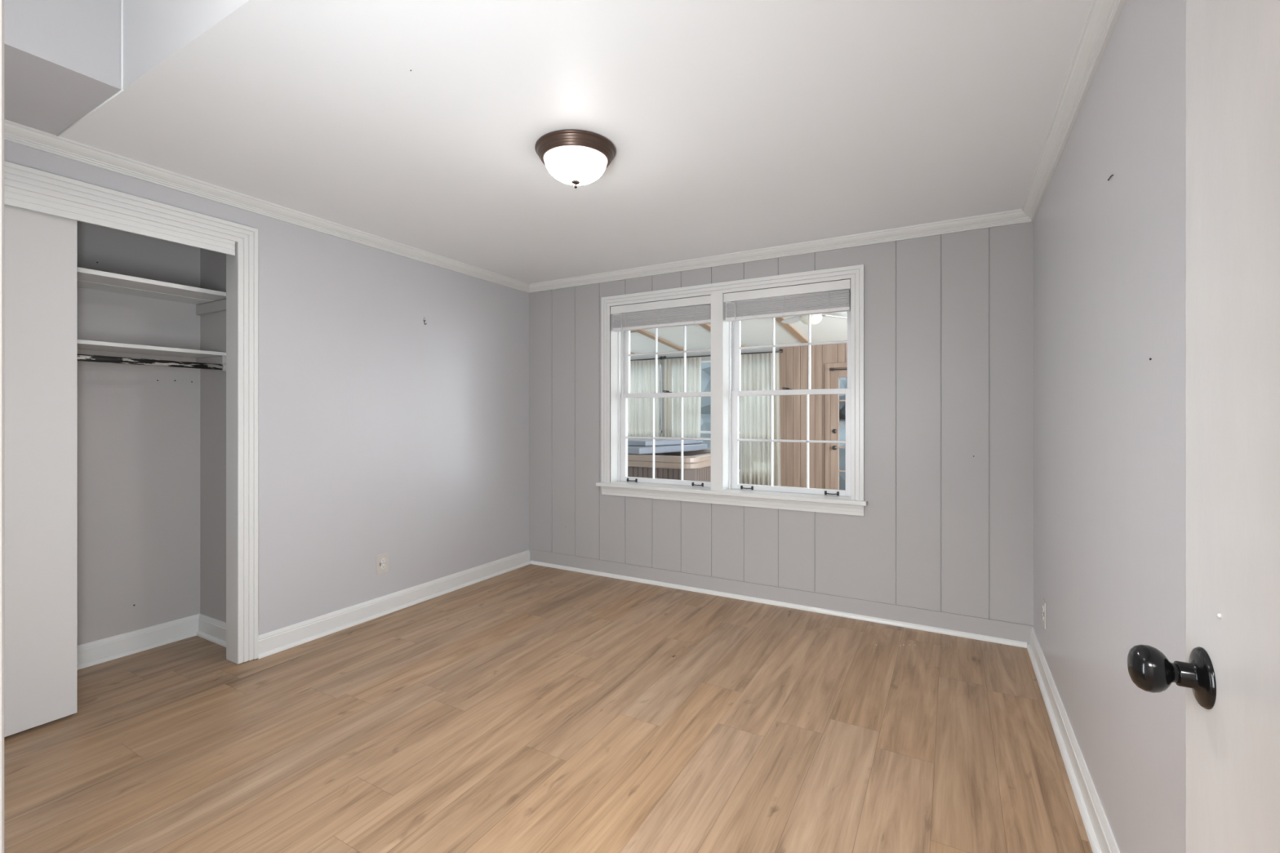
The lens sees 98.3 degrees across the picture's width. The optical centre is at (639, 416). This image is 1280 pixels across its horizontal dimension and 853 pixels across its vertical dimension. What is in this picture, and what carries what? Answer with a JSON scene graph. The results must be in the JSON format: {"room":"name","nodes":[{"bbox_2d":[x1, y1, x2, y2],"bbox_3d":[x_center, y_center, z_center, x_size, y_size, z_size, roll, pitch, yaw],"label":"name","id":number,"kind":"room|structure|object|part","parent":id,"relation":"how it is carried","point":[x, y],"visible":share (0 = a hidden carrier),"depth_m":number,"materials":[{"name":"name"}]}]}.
{"room":"empty bedroom","nodes":[
{"label":"empty bedroom","id":0,"kind":"room"},
{"bbox_2d":[4,0,121,135],"bbox_3d":[-2.298,-1.438,1.813,0.703,0.580,0.700,0,0,29],"label":"soffit","id":1,"kind":"structure","parent":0,"point":[62,58],"depth_m":1.88,"materials":[{"name":"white paint"}]},
{"bbox_2d":[77,221,226,645],"bbox_3d":[-2.789,0.072,2.530,0.636,2.440,1.667,0,0,29],"label":"wall","id":2,"kind":"structure","parent":0,"point":[152,453],"depth_m":3.09,"materials":[{"name":"paint"}]},
{"bbox_2d":[77,613,226,670],"bbox_3d":[-2.749,1.234,2.519,0.556,0.115,1.487,0,0,29],"label":"baseboard","id":3,"kind":"structure","parent":2,"relation":"attached to","point":[214,630],"depth_m":3.08,"materials":[{"name":"white paint"}]},
{"bbox_2d":[77,266,226,304],"bbox_3d":[-2.812,-0.674,2.557,0.410,0.024,1.481,0,0,29],"label":"closet shelf","id":4,"kind":"object","parent":2,"relation":"attached to","point":[87,278],"visible":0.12,"depth_m":2.87,"materials":[{"name":"white paint"}]},
{"bbox_2d":[77,339,226,358],"bbox_3d":[-2.853,-0.354,2.580,0.314,0.019,1.481,0,0,29],"label":"closet shelf","id":5,"kind":"object","parent":2,"relation":"attached to","point":[82,344],"visible":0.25,"depth_m":2.90,"materials":[{"name":"white paint"}]},
{"bbox_2d":[77,354,226,372],"bbox_3d":[-2.719,-0.278,2.507,0.056,0.056,1.476,0,0,29],"label":"closet rod","id":6,"kind":"object","parent":2,"relation":"attached to","point":[83,357],"visible":0.73,"depth_m":2.84,"materials":[{"name":"white paint"}]},
{"bbox_2d":[220,362,226,372],"bbox_3d":[-2.362,-0.278,3.141,0.056,0.056,0.022,0,0,29],"label":"socket","id":7,"kind":"object","parent":6,"relation":"attached to","point":[223,366],"depth_m":3.13,"materials":[{"name":"paint"}]},
{"bbox_2d":[195,298,226,315],"bbox_3d":[-2.453,-0.631,3.192,0.409,0.059,0.022,0,0,29],"label":"cleat","id":8,"kind":"object","parent":2,"relation":"attached to","point":[217,306],"visible":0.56,"depth_m":3.19,"materials":[{"name":"paint"}]},
{"bbox_2d":[195,355,226,364],"bbox_3d":[-2.494,-0.321,3.216,0.314,0.045,0.022,0,0,29],"label":"cleat","id":9,"kind":"object","parent":2,"relation":"attached to","point":[218,359],"visible":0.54,"depth_m":3.18,"materials":[{"name":"paint"}]},
{"bbox_2d":[4,140,528,664],"bbox_3d":[-1.876,0.072,3.389,0.110,2.440,3.861,0,0,29],"label":"wall","id":10,"kind":"structure","parent":0,"point":[381,429],"depth_m":3.54,"materials":[{"name":"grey paint"}]},
{"bbox_2d":[4,204,77,737],"bbox_3d":[-2.590,0.189,2.095,0.034,2.166,0.656,0,0,29],"label":"door","id":11,"kind":"structure","parent":10,"relation":"in","point":[41,249],"depth_m":2.28,"materials":[{"name":"white paint"}]},
{"bbox_2d":[4,185,235,255],"bbox_3d":[-2.414,-0.871,2.333,0.014,0.072,1.247,0,0,29],"label":"fascia","id":12,"kind":"object","parent":10,"relation":"attached to","point":[13,197],"visible":1,"depth_m":2.45,"materials":[{"name":"white paint"}]},
{"bbox_2d":[4,160,257,663],"bbox_3d":[-2.446,0.146,2.355,0.137,2.286,1.437,0,0,29],"label":"door frame","id":13,"kind":"structure","parent":10,"relation":"attached to","point":[242,268],"depth_m":2.90,"materials":[{"name":"white paint"}]},
{"bbox_2d":[4,119,529,293],"bbox_3d":[-1.852,-1.117,3.261,0.057,0.063,3.661,0,0,29],"label":"crown molding","id":14,"kind":"structure","parent":10,"relation":"attached to","point":[14,132],"depth_m":2.78,"materials":[{"name":"white paint"}]},
{"bbox_2d":[376,552,388,574],"bbox_3d":[-1.680,0.963,3.615,0.009,0.127,0.087,0,0,29],"label":"wall outlet","id":15,"kind":"object","parent":10,"relation":"attached to","point":[382,560],"visible":1,"depth_m":3.61,"materials":[{"name":"beige plastic"}]},
{"bbox_2d":[257,550,530,658],"bbox_3d":[-1.503,1.234,3.906,0.032,0.115,2.195,0,0,29],"label":"baseboard","id":16,"kind":"structure","parent":10,"relation":"attached to","point":[277,641],"depth_m":3.57,"materials":[{"name":"white paint"}]},
{"bbox_2d":[4,564,1093,852],"bbox_3d":[-0.696,1.342,1.464,5.250,0.100,5.666,0,0,29],"label":"floor","id":17,"kind":"structure","parent":0,"point":[531,708],"depth_m":2.18,"materials":[{"name":"brown wood"}]},
{"bbox_2d":[56,0,1092,284],"bbox_3d":[-0.648,-1.486,1.548,5.250,0.684,5.861,0,0,29],"label":"ceiling","id":18,"kind":"structure","parent":0,"point":[732,126],"depth_m":2.11,"materials":[{"name":"white paint"}]},
{"bbox_2d":[534,129,616,188],"bbox_3d":[-0.277,-1.064,2.380,0.346,0.166,0.346,0,0,29],"label":"ceiling lamp","id":19,"kind":"object","parent":18,"relation":"attached to","point":[575,157],"visible":1,"depth_m":2.28,"materials":[{"name":"white glass"}]},
{"bbox_3d":[-0.277,-1.055,2.380,0.268,0.094,0.268,0,0,29],"label":"lamp shade","id":20,"kind":"part","parent":19,"relation":"part of","materials":[{"name":"white glass"}]},
{"bbox_2d":[630,342,847,488],"bbox_3d":[1.855,0.157,7.970,8.000,2.390,0.135,0,0,29],"label":"wall","id":21,"kind":"structure","parent":0,"point":[793,360],"depth_m":7.68,"materials":[{"name":"brown wood"}]},
{"bbox_2d":[630,355,662,360],"bbox_3d":[0.021,-0.923,8.902,0.730,0.050,0.069,0,0,29],"label":"curtain rod","id":22,"kind":"object","parent":21,"relation":"attached to","point":[661,357],"visible":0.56,"depth_m":8.80,"materials":[{"name":"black metal"}]},
{"bbox_2d":[627,360,659,436],"bbox_3d":[0.028,0.192,8.871,0.667,2.160,0.071,0,0,29],"label":"sheer curtain","id":23,"kind":"object","parent":22,"relation":"hanging from","point":[642,373],"visible":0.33,"depth_m":8.87,"materials":[{"name":"white fabric"}]},
{"bbox_2d":[659,363,662,436],"bbox_3d":[0.043,-0.013,8.982,0.750,1.670,0.050,0,0,29],"label":"window","id":24,"kind":"structure","parent":21,"relation":"in","point":[660,431],"depth_m":8.79,"materials":[{"name":"white paint"}]},
{"bbox_2d":[662,355,711,359],"bbox_3d":[0.759,-0.923,8.486,0.915,0.050,0.069,0,0,29],"label":"curtain rod","id":25,"kind":"object","parent":21,"relation":"attached to","point":[664,357],"visible":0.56,"depth_m":8.50,"materials":[{"name":"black metal"}]},
{"bbox_2d":[664,357,701,437],"bbox_3d":[0.647,0.189,8.521,0.635,2.166,0.070,0,0,29],"label":"sheer curtain","id":26,"kind":"object","parent":25,"relation":"hanging from","point":[674,367],"visible":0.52,"depth_m":8.52,"materials":[{"name":"white fabric"}]},
{"bbox_2d":[700,360,711,433],"bbox_3d":[0.801,-0.013,8.555,0.730,1.670,0.050,0,0,29],"label":"window","id":27,"kind":"structure","parent":21,"relation":"in","point":[708,361],"depth_m":8.41,"materials":[{"name":"white paint"}]},
{"bbox_2d":[741,349,782,354],"bbox_3d":[1.620,-0.923,8.001,0.880,0.050,0.069,0,0,29],"label":"curtain rod","id":28,"kind":"object","parent":21,"relation":"attached to","point":[780,350],"visible":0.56,"depth_m":7.88,"materials":[{"name":"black metal"}]},
{"bbox_2d":[739,352,781,486],"bbox_3d":[1.719,0.189,7.917,0.614,2.165,0.070,0,0,29],"label":"sheer curtain","id":29,"kind":"object","parent":28,"relation":"hanging from","point":[756,369],"visible":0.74,"depth_m":7.92,"materials":[{"name":"white fabric"}]},
{"bbox_2d":[825,362,847,488],"bbox_3d":[2.926,0.318,7.278,0.949,2.067,0.018,0,0,29],"label":"door frame","id":30,"kind":"structure","parent":21,"relation":"attached to","point":[828,366],"depth_m":7.48,"materials":[{"name":"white wood"}]},
{"bbox_2d":[829,367,847,489],"bbox_3d":[2.927,0.349,7.281,0.817,1.996,0.100,0,0,29],"label":"door","id":31,"kind":"structure","parent":21,"relation":"in","point":[835,373],"depth_m":7.46,"materials":[{"name":"brown wood"}]},
{"bbox_2d":[630,311,847,354],"bbox_3d":[0.944,-1.220,6.356,8.200,0.460,4.000,0,0,29],"label":"ceiling","id":32,"kind":"structure","parent":0,"point":[756,332],"depth_m":7.32,"materials":[{"name":"white paint"}]},
{"bbox_2d":[634,329,684,351],"bbox_3d":[-0.231,-1.169,6.898,0.090,0.362,3.770,0,0,29],"label":"batten","id":33,"kind":"object","parent":32,"relation":"attached to","point":[641,331],"visible":0.07,"depth_m":7.78,"materials":[{"name":"brown wood"}]},
{"bbox_2d":[698,324,744,346],"bbox_3d":[0.575,-1.169,6.444,0.090,0.362,3.770,0,0,29],"label":"batten","id":34,"kind":"object","parent":32,"relation":"attached to","point":[707,326],"depth_m":6.88,"materials":[{"name":"brown wood"}]},
{"bbox_2d":[775,316,808,342],"bbox_3d":[1.381,-1.169,5.989,0.090,0.362,3.770,0,0,29],"label":"batten","id":35,"kind":"object","parent":32,"relation":"attached to","point":[788,327],"depth_m":6.89,"materials":[{"name":"brown wood"}]},
{"bbox_2d":[781,313,847,325],"bbox_3d":[1.798,-1.082,5.774,1.135,0.246,1.118,0,0,29],"label":"ceiling fan","id":36,"kind":"object","parent":32,"relation":"attached to","point":[815,318],"visible":0.48,"depth_m":5.80,"materials":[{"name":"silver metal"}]},
{"bbox_3d":[1.716,-1.080,6.192,0.135,0.032,0.430,0,0,-13],"label":"fan blade","id":37,"kind":"part","parent":36,"relation":"part of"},
{"bbox_3d":[1.800,-1.007,5.816,0.224,0.096,0.224,0,0,29],"label":"lamp shade","id":38,"kind":"part","parent":36,"relation":"part of","materials":[{"name":"white glass"}]},
{"bbox_3d":[2.131,-1.080,6.012,0.430,0.032,0.135,0,0,-31],"label":"fan blade","id":39,"kind":"part","parent":36,"relation":"part of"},
{"bbox_2d":[528,221,1033,644],"bbox_3d":[0.665,0.072,4.079,3.639,2.440,0.241,0,0,29],"label":"wall","id":40,"kind":"structure","parent":0,"point":[944,538],"depth_m":3.44,"materials":[{"name":"grey paint"}]},
{"bbox_2d":[595,480,866,506],"bbox_3d":[0.608,0.549,4.097,2.033,0.028,0.325,0,0,29],"label":"window sill","id":41,"kind":"structure","parent":40,"relation":"attached to","point":[838,500],"depth_m":3.90,"materials":[{"name":"white paint"}]},
{"bbox_2d":[600,264,864,515],"bbox_3d":[0.614,-0.165,4.097,1.984,1.593,0.260,0,0,29],"label":"window","id":42,"kind":"structure","parent":40,"relation":"in","point":[734,439],"depth_m":3.98,"materials":[{"name":"white paint"}]},
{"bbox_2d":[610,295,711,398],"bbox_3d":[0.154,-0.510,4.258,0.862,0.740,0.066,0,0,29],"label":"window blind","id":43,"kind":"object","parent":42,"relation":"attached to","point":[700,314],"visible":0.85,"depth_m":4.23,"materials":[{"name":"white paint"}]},
{"bbox_3d":[0.157,-0.697,4.263,0.847,0.023,0.044,0,0,29],"label":"rail","id":44,"kind":"part","parent":43,"relation":"part of","materials":[{"name":"white plastic"}]},
{"bbox_2d":[617,303,711,487],"bbox_3d":[0.229,-0.174,4.390,0.869,1.418,0.128,0,0,29],"label":"window","id":45,"kind":"structure","parent":42,"relation":"attached to","point":[623,437],"depth_m":4.48,"materials":[{"name":"white paint"}]},
{"bbox_3d":[-0.068,0.520,4.499,0.095,0.026,0.021,0,0,29],"label":"lift handle","id":46,"kind":"part","parent":45,"relation":"part of","materials":[{"name":"metal"}]},
{"bbox_3d":[0.219,0.174,4.372,0.863,0.720,0.039,0,0,29],"label":"sash","id":47,"kind":"part","parent":45,"relation":"part of","materials":[{"name":"white paint"}]},
{"bbox_3d":[0.243,-0.516,4.415,0.863,0.730,0.036,0,0,29],"label":"sash","id":48,"kind":"part","parent":45,"relation":"part of","materials":[{"name":"white paint"}]},
{"bbox_3d":[0.437,0.520,4.214,0.095,0.026,0.021,0,0,29],"label":"lift handle","id":49,"kind":"part","parent":45,"relation":"part of","materials":[{"name":"metal"}]},
{"bbox_3d":[0.776,0.520,4.023,0.095,0.026,0.021,0,0,29],"label":"lift handle","id":50,"kind":"part","parent":42,"relation":"part of","materials":[{"name":"metal"}]},
{"bbox_2d":[723,279,850,322],"bbox_3d":[0.990,-0.774,3.787,0.861,0.212,0.066,0,0,29],"label":"window blind","id":51,"kind":"object","parent":42,"relation":"attached to","point":[839,300],"visible":1,"depth_m":3.75,"materials":[{"name":"white paint"}]},
{"bbox_3d":[0.993,-0.697,3.791,0.846,0.023,0.044,0,0,29],"label":"rail","id":52,"kind":"part","parent":51,"relation":"part of","materials":[{"name":"white plastic"}]},
{"bbox_3d":[1.054,0.174,3.901,0.862,0.720,0.039,0,0,29],"label":"sash","id":53,"kind":"part","parent":42,"relation":"part of","materials":[{"name":"white paint"}]},
{"bbox_3d":[1.079,-0.516,3.944,0.862,0.730,0.036,0,0,29],"label":"sash","id":54,"kind":"part","parent":42,"relation":"part of","materials":[{"name":"white paint"}]},
{"bbox_3d":[1.292,0.520,3.732,0.095,0.026,0.021,0,0,29],"label":"lift handle","id":55,"kind":"part","parent":42,"relation":"part of","materials":[{"name":"metal"}]},
{"bbox_2d":[530,560,1026,648],"bbox_3d":[0.603,1.278,3.968,3.579,0.027,0.018,0,0,29],"label":"baseboard","id":56,"kind":"structure","parent":40,"relation":"attached to","point":[944,631],"depth_m":3.68,"materials":[{"name":"white paint"}]},
{"bbox_2d":[528,208,1032,293],"bbox_3d":[0.593,-1.117,3.951,3.639,0.063,0.057,0,0,29],"label":"crown molding","id":57,"kind":"structure","parent":40,"relation":"attached to","point":[1015,216],"depth_m":3.66,"materials":[{"name":"white paint"}]},
{"bbox_2d":[1033,0,1186,852],"bbox_3d":[1.364,-0.218,1.493,0.120,3.020,3.981,0,0,29],"label":"wall","id":58,"kind":"structure","parent":0,"point":[1109,256],"depth_m":1.50,"materials":[{"name":"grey paint"}]},
{"bbox_2d":[1042,598,1045,629],"bbox_3d":[1.974,0.964,2.704,0.009,0.127,0.087,0,0,29],"label":"wall outlet","id":59,"kind":"object","parent":58,"relation":"attached to","point":[1043,601],"visible":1,"depth_m":2.69,"materials":[{"name":"beige plastic"}]},
{"bbox_2d":[1026,627,1119,852],"bbox_3d":[1.278,1.234,1.495,0.032,0.115,3.661,0,0,29],"label":"baseboard","id":60,"kind":"structure","parent":58,"relation":"attached to","point":[1101,839],"depth_m":1.97,"materials":[{"name":"white paint"}]},
{"bbox_2d":[1022,0,1125,221],"bbox_3d":[1.440,-1.117,1.806,0.057,0.063,2.961,0,0,29],"label":"crown molding","id":61,"kind":"structure","parent":58,"relation":"attached to","point":[1103,15],"depth_m":1.88,"materials":[{"name":"white paint"}]},
{"bbox_3d":[0.925,1.402,6.321,8.000,0.100,3.920,0,0,29],"label":"floor","id":62,"kind":"structure","parent":0,"visible":0},
{"bbox_2d":[627,449,711,481],"bbox_3d":[0.072,0.920,7.812,2.174,0.861,1.584,0,0,29],"label":"hot tub","id":63,"kind":"object","parent":62,"relation":"on","point":[697,464],"visible":0.17,"depth_m":6.86,"materials":[{"name":"beige plastic"}]},
{"bbox_2d":[627,435,707,454],"bbox_3d":[-0.096,0.400,7.890,1.680,0.176,1.450,0,0,29],"label":"cover","id":64,"kind":"object","parent":63,"relation":"on","point":[635,446],"visible":0.37,"depth_m":7.41,"materials":[{"name":"grey plastic"}]},
{"bbox_3d":[0.072,0.995,7.812,2.110,0.711,1.520,0,0,29],"label":"skirt panel","id":65,"kind":"part","parent":63,"relation":"part of","materials":[{"name":"brown wood"}]},
{"bbox_3d":[-1.221,-0.218,0.735,3.639,3.020,0.120,0,0,29],"label":"wall","id":66,"kind":"structure","parent":0,"visible":0},
{"bbox_2d":[0,0,4,852],"bbox_3d":[-0.088,0.232,0.106,1.023,2.116,0.142,0,0,29],"label":"door frame","id":67,"kind":"structure","parent":66,"relation":"attached to","point":[2,2],"depth_m":0.38,"materials":[{"name":"white paint"}]},
{"bbox_2d":[1127,0,1279,852],"bbox_3d":[0.492,0.269,0.354,0.117,2.025,0.869,0,0,29],"label":"door","id":68,"kind":"structure","parent":66,"relation":"in","point":[1230,673],"depth_m":0.61,"materials":[{"name":"white paint"}]},
{"bbox_3d":[0.645,0.318,0.695,0.046,0.056,0.056,0,0,29],"label":"knob","id":69,"kind":"part","parent":68,"relation":"part of","materials":[{"name":"black metal"}]},
{"label":"outside","id":70,"kind":"structure","parent":0,"visible":0},
{"bbox_3d":[13.002,1.942,23.051,60.000,0.200,37.070,0,0,29],"label":"ground","id":71,"kind":"structure","parent":70,"visible":0},
{"bbox_2d":[659,362,847,490],"bbox_3d":[1.449,-0.147,13.508,15.079,4.670,5.376,0,0,29],"label":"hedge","id":72,"kind":"object","parent":71,"relation":"on","point":[705,416],"visible":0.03,"depth_m":11.15,"materials":[{"name":"green plant"}]}
]}

